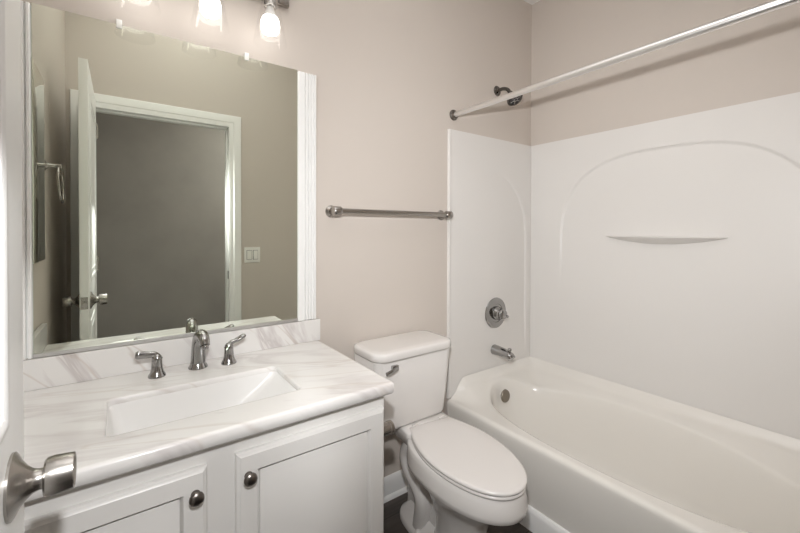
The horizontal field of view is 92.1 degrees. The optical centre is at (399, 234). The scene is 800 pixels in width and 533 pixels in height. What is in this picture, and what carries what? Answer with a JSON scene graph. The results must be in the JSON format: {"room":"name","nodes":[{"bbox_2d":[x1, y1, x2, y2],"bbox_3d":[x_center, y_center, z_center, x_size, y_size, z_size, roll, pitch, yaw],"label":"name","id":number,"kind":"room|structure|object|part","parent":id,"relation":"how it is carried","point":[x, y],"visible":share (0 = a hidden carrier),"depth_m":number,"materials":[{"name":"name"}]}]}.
{"room":"bathroom","nodes":[
{"label":"bathroom","id":0,"kind":"room"},
{"bbox_2d":[22,0,531,476],"bbox_3d":[-0.163,-0.104,1.857,2.640,2.775,0.100,0,1,-36],"label":"wall","id":1,"kind":"structure","parent":0,"point":[390,74],"depth_m":1.84,"materials":[{"name":"beige paint"}]},
{"bbox_2d":[20,0,32,359],"bbox_3d":[-1.094,-0.153,1.109,0.050,1.030,0.016,0,1,-36],"label":"trim","id":2,"kind":"structure","parent":1,"relation":"attached to","point":[25,8],"depth_m":1.11,"materials":[{"name":"white paint"}]},
{"bbox_2d":[31,2,297,357],"bbox_3d":[-0.749,-0.165,1.361,0.802,1.052,0.012,0,1,-36],"label":"wall mirror","id":3,"kind":"object","parent":1,"relation":"attached to","point":[164,169],"visible":1,"depth_m":1.30,"materials":[{"name":"silver mirror"}]},
{"bbox_2d":[23,318,319,391],"bbox_3d":[-0.722,0.408,1.383,0.930,0.090,0.018,0,1,-36],"label":"backsplash","id":4,"kind":"structure","parent":1,"relation":"attached to","point":[63,369],"depth_m":1.28,"materials":[{"name":"white stone"}]},
{"bbox_2d":[199,0,220,18],"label":"vanity light","id":5,"kind":"object","parent":1,"relation":"attached to","point":[211,9],"depth_m":1.27,"materials":[{"name":"white glass"}]},
{"bbox_3d":[-0.635,-0.759,1.293,0.067,0.062,0.067,0,1,-36],"label":"bulb","id":6,"kind":"part","parent":5,"relation":"part of","materials":[{"name":"white glass"}]},
{"bbox_2d":[261,0,288,35],"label":"vanity light","id":7,"kind":"object","parent":1,"relation":"attached to","point":[270,26],"depth_m":1.39,"materials":[{"name":"white glass"}]},
{"bbox_2d":[263,0,277,9],"bbox_3d":[-0.474,-0.865,1.409,0.053,0.078,0.053,0,1,-36],"label":"socket","id":8,"kind":"object","parent":7,"relation":"attached to","point":[268,4],"depth_m":1.40,"materials":[{"name":"silver metal"}]},
{"bbox_3d":[-0.474,-0.810,1.409,0.051,0.038,0.051,0,1,-36],"label":"bulb","id":9,"kind":"part","parent":7,"relation":"part of","materials":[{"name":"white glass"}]},
{"bbox_3d":[-0.474,-0.759,1.410,0.067,0.062,0.067,0,1,-36],"label":"bulb","id":10,"kind":"part","parent":7,"relation":"part of","materials":[{"name":"white glass"}]},
{"bbox_3d":[-0.699,-0.968,1.381,0.615,0.110,0.022,0,1,-36],"label":"plate","id":11,"kind":"part","parent":7,"relation":"part of","materials":[{"name":"silver metal"}]},
{"bbox_2d":[297,71,315,320],"bbox_3d":[-0.391,-0.156,1.619,0.080,1.030,0.016,0,1,-36],"label":"trim","id":12,"kind":"structure","parent":1,"relation":"attached to","point":[306,83],"depth_m":1.61,"materials":[{"name":"white paint"}]},
{"bbox_2d":[325,205,452,219],"bbox_3d":[-0.019,-0.101,1.849,0.698,0.054,0.080,0,1,-36],"label":"towel bar","id":13,"kind":"object","parent":1,"relation":"attached to","point":[331,211],"visible":1,"depth_m":1.77,"materials":[{"name":"silver metal"}]},
{"bbox_3d":[-0.280,-0.100,1.661,0.054,0.054,0.080,0,1,-36],"label":"post","id":14,"kind":"part","parent":13,"relation":"part of","materials":[{"name":"silver metal"}]},
{"bbox_3d":[0.242,-0.102,2.038,0.054,0.054,0.080,0,1,-36],"label":"post","id":15,"kind":"part","parent":13,"relation":"part of","materials":[{"name":"silver metal"}]},
{"bbox_2d":[384,469,407,502],"bbox_3d":[-0.051,1.232,1.876,0.765,0.105,0.028,0,1,-36],"label":"baseboard","id":16,"kind":"structure","parent":1,"relation":"attached to","point":[395,484],"depth_m":1.89,"materials":[{"name":"white paint"}]},
{"bbox_2d":[446,129,530,398],"bbox_3d":[0.555,0.160,2.308,0.726,1.467,0.015,0,1,-36],"label":"surround panel","id":17,"kind":"object","parent":1,"relation":"attached to","point":[489,179],"visible":0.98,"depth_m":2.26,"materials":[{"name":"white plastic"}]},
{"bbox_2d":[485,297,508,327],"bbox_3d":[0.594,0.471,2.289,0.184,0.184,0.074,0,1,-36],"label":"shower valve","id":18,"kind":"object","parent":17,"relation":"attached to","point":[495,312],"visible":1,"depth_m":2.28,"materials":[{"name":"silver metal"}]},
{"bbox_3d":[0.598,0.471,2.285,0.082,0.080,0.062,0,1,-36],"label":"handle","id":19,"kind":"part","parent":18,"relation":"part of","materials":[{"name":"silver metal"}]},
{"bbox_2d":[491,344,514,360],"bbox_3d":[0.608,0.693,2.259,0.064,0.072,0.146,0,1,-36],"label":"tub spout","id":20,"kind":"object","parent":17,"relation":"attached to","point":[497,350],"visible":1,"depth_m":2.24,"materials":[{"name":"silver metal"}]},
{"bbox_2d":[494,86,522,105],"bbox_3d":[0.633,-0.820,2.255,0.096,0.147,0.173,0,1,-36],"label":"showerhead","id":21,"kind":"object","parent":1,"relation":"attached to","point":[497,90],"visible":0.76,"depth_m":2.24,"materials":[{"name":"silver metal"}]},
{"bbox_3d":[0.619,-0.844,2.277,0.025,0.062,0.101,0,1,-36],"label":"arm","id":22,"kind":"part","parent":21,"relation":"part of","materials":[{"name":"silver metal"}]},
{"bbox_2d":[450,0,799,120],"bbox_3d":[0.733,-0.646,1.510,0.058,0.058,1.500,0,1,-36],"label":"curtain rod","id":23,"kind":"object","parent":1,"relation":"attached to","point":[773,5],"visible":1,"depth_m":1.33,"materials":[{"name":"silver metal"}]},
{"bbox_2d":[383,492,531,532],"bbox_3d":[0.289,1.331,0.443,3.578,0.060,2.950,0,1,-36],"label":"floor","id":24,"kind":"structure","parent":0,"point":[392,523],"depth_m":1.71,"materials":[{"name":"brown wood"}]},
{"bbox_2d":[24,396,383,532],"bbox_3d":[-0.566,0.891,1.148,0.912,0.798,0.591,0,1,-36],"label":"vanity cabinet","id":25,"kind":"object","parent":24,"relation":"on","point":[323,473],"visible":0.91,"depth_m":0.97,"materials":[{"name":"white paint"}]},
{"bbox_3d":[-0.612,0.858,0.798,0.387,0.632,0.020,0,1,-36],"label":"door","id":26,"kind":"part","parent":25,"relation":"part of","materials":[{"name":"white paint"}]},
{"bbox_3d":[-0.461,0.597,0.874,0.032,0.032,0.029,0,1,-36],"label":"knob","id":27,"kind":"part","parent":25,"relation":"part of","materials":[{"name":"silver metal"}]},
{"bbox_2d":[23,340,393,502],"bbox_3d":[-0.568,0.473,1.151,0.945,0.034,0.577,0,1,-36],"label":"countertop","id":28,"kind":"structure","parent":25,"relation":"on","point":[72,417],"depth_m":1.03,"materials":[{"name":"white stone"}]},
{"bbox_2d":[134,329,245,378],"bbox_3d":[-0.684,0.387,1.288,0.332,0.136,0.116,0,1,-36],"label":"faucet","id":29,"kind":"object","parent":28,"relation":"on","point":[201,339],"visible":1,"depth_m":1.29,"materials":[{"name":"silver metal"}]},
{"bbox_3d":[-0.792,0.409,1.226,0.084,0.092,0.050,0,1,-36],"label":"handle","id":30,"kind":"part","parent":29,"relation":"part of","materials":[{"name":"silver metal"}]},
{"bbox_3d":[-0.673,0.387,1.295,0.060,0.136,0.116,0,1,-36],"label":"spout","id":31,"kind":"part","parent":29,"relation":"part of","materials":[{"name":"silver metal"}]},
{"bbox_3d":[-0.590,0.406,1.370,0.083,0.095,0.050,0,1,-36],"label":"handle","id":32,"kind":"part","parent":29,"relation":"part of","materials":[{"name":"silver metal"}]},
{"bbox_2d":[106,372,295,435],"bbox_3d":[-0.549,0.540,1.104,0.490,0.132,0.260,0,1,-36],"label":"sink basin","id":33,"kind":"object","parent":28,"relation":"in","point":[130,416],"visible":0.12,"depth_m":1.18,"materials":[{"name":"white ceramic"}]},
{"bbox_3d":[-0.366,0.596,0.942,0.032,0.032,0.029,0,1,-36],"label":"knob","id":34,"kind":"part","parent":25,"relation":"part of","materials":[{"name":"silver metal"}]},
{"bbox_3d":[-0.228,0.855,1.076,0.434,0.635,0.020,0,1,-36],"label":"door","id":35,"kind":"part","parent":25,"relation":"part of","materials":[{"name":"white paint"}]},
{"bbox_2d":[384,420,394,436],"bbox_3d":[-0.093,0.640,1.324,0.061,0.048,0.188,0,1,-36],"label":"toilet paper holder","id":36,"kind":"object","parent":25,"relation":"attached to","point":[389,427],"visible":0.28,"depth_m":1.26,"materials":[{"name":"silver metal"}]},
{"bbox_2d":[354,330,527,532],"bbox_3d":[0.167,0.889,1.571,0.438,0.797,0.754,0,1,-36],"label":"toilet","id":37,"kind":"object","parent":24,"relation":"on","point":[460,478],"visible":0.98,"depth_m":1.58,"materials":[{"name":"white ceramic"}]},
{"bbox_3d":[-0.032,0.563,1.594,0.030,0.030,0.080,1,1,33],"label":"flush lever","id":38,"kind":"part","parent":37,"relation":"part of","materials":[{"name":"silver metal"}]},
{"bbox_3d":[0.013,0.683,1.782,0.424,0.309,0.216,0,1,-36],"label":"tank","id":39,"kind":"part","parent":37,"relation":"part of","materials":[{"name":"white ceramic"}]},
{"bbox_3d":[0.017,0.508,1.775,0.438,0.040,0.239,0,1,-36],"label":"tank lid","id":40,"kind":"part","parent":37,"relation":"part of","materials":[{"name":"white ceramic"}]},
{"bbox_3d":[0.259,0.844,1.503,0.332,0.020,0.535,0,1,-36],"label":"seat lid","id":41,"kind":"part","parent":37,"relation":"part of","materials":[{"name":"white plastic"}]},
{"bbox_3d":[0.259,0.862,1.503,0.328,0.012,0.531,0,1,-36],"label":"seat","id":42,"kind":"part","parent":37,"relation":"part of","materials":[{"name":"white plastic"}]},
{"bbox_2d":[447,356,799,532],"bbox_3d":[0.987,1.047,1.711,0.730,0.483,1.486,0,1,-36],"label":"bathtub","id":43,"kind":"object","parent":24,"relation":"on","point":[596,454],"visible":0.93,"depth_m":1.71,"materials":[{"name":"white plastic"}]},
{"bbox_3d":[0.602,0.924,2.206,0.072,0.072,0.018,0,1,-36],"label":"overflow plate","id":44,"kind":"part","parent":43,"relation":"part of","materials":[{"name":"silver metal"}]},
{"bbox_2d":[519,505,569,532],"bbox_3d":[0.703,1.241,1.505,0.022,0.098,1.454,0,1,-36],"label":"trim","id":45,"kind":"structure","parent":43,"relation":"attached to","point":[534,521],"depth_m":1.64,"materials":[{"name":"white paint"}]},
{"bbox_2d":[524,0,539,4],"bbox_3d":[0.298,-1.504,0.412,3.578,0.060,2.950,0,1,-36],"label":"ceiling","id":46,"kind":"structure","parent":0,"point":[531,2],"depth_m":2.48,"materials":[{"name":"white paint"}]},
{"bbox_2d":[530,0,799,265],"bbox_3d":[1.368,-0.100,1.909,0.100,2.775,1.610,0,1,-36],"label":"wall","id":47,"kind":"structure","parent":0,"point":[756,58],"depth_m":1.97,"materials":[{"name":"beige paint"}]},
{"bbox_2d":[530,92,799,439],"bbox_3d":[1.265,0.122,1.899,0.080,1.379,1.486,0,1,-36],"label":"surround panel","id":48,"kind":"object","parent":47,"relation":"attached to","point":[665,253],"visible":1,"depth_m":1.85,"materials":[{"name":"white plastic"}]},
{"bbox_3d":[0.779,-0.087,0.557,2.440,2.775,0.110,0,1,-36],"label":"wall","id":49,"kind":"structure","parent":0,"visible":0},
{"bbox_2d":[0,0,76,532],"bbox_3d":[-0.366,0.252,0.276,0.165,2.073,0.751,0,1,-36],"label":"door","id":50,"kind":"structure","parent":49,"relation":"in","point":[19,480],"depth_m":0.52,"materials":[{"name":"white paint"}]},
{"bbox_3d":[-0.489,0.334,0.530,0.066,0.084,0.084,0,1,-36],"label":"knob","id":51,"kind":"part","parent":50,"relation":"part of","materials":[{"name":"silver metal"}]}
]}

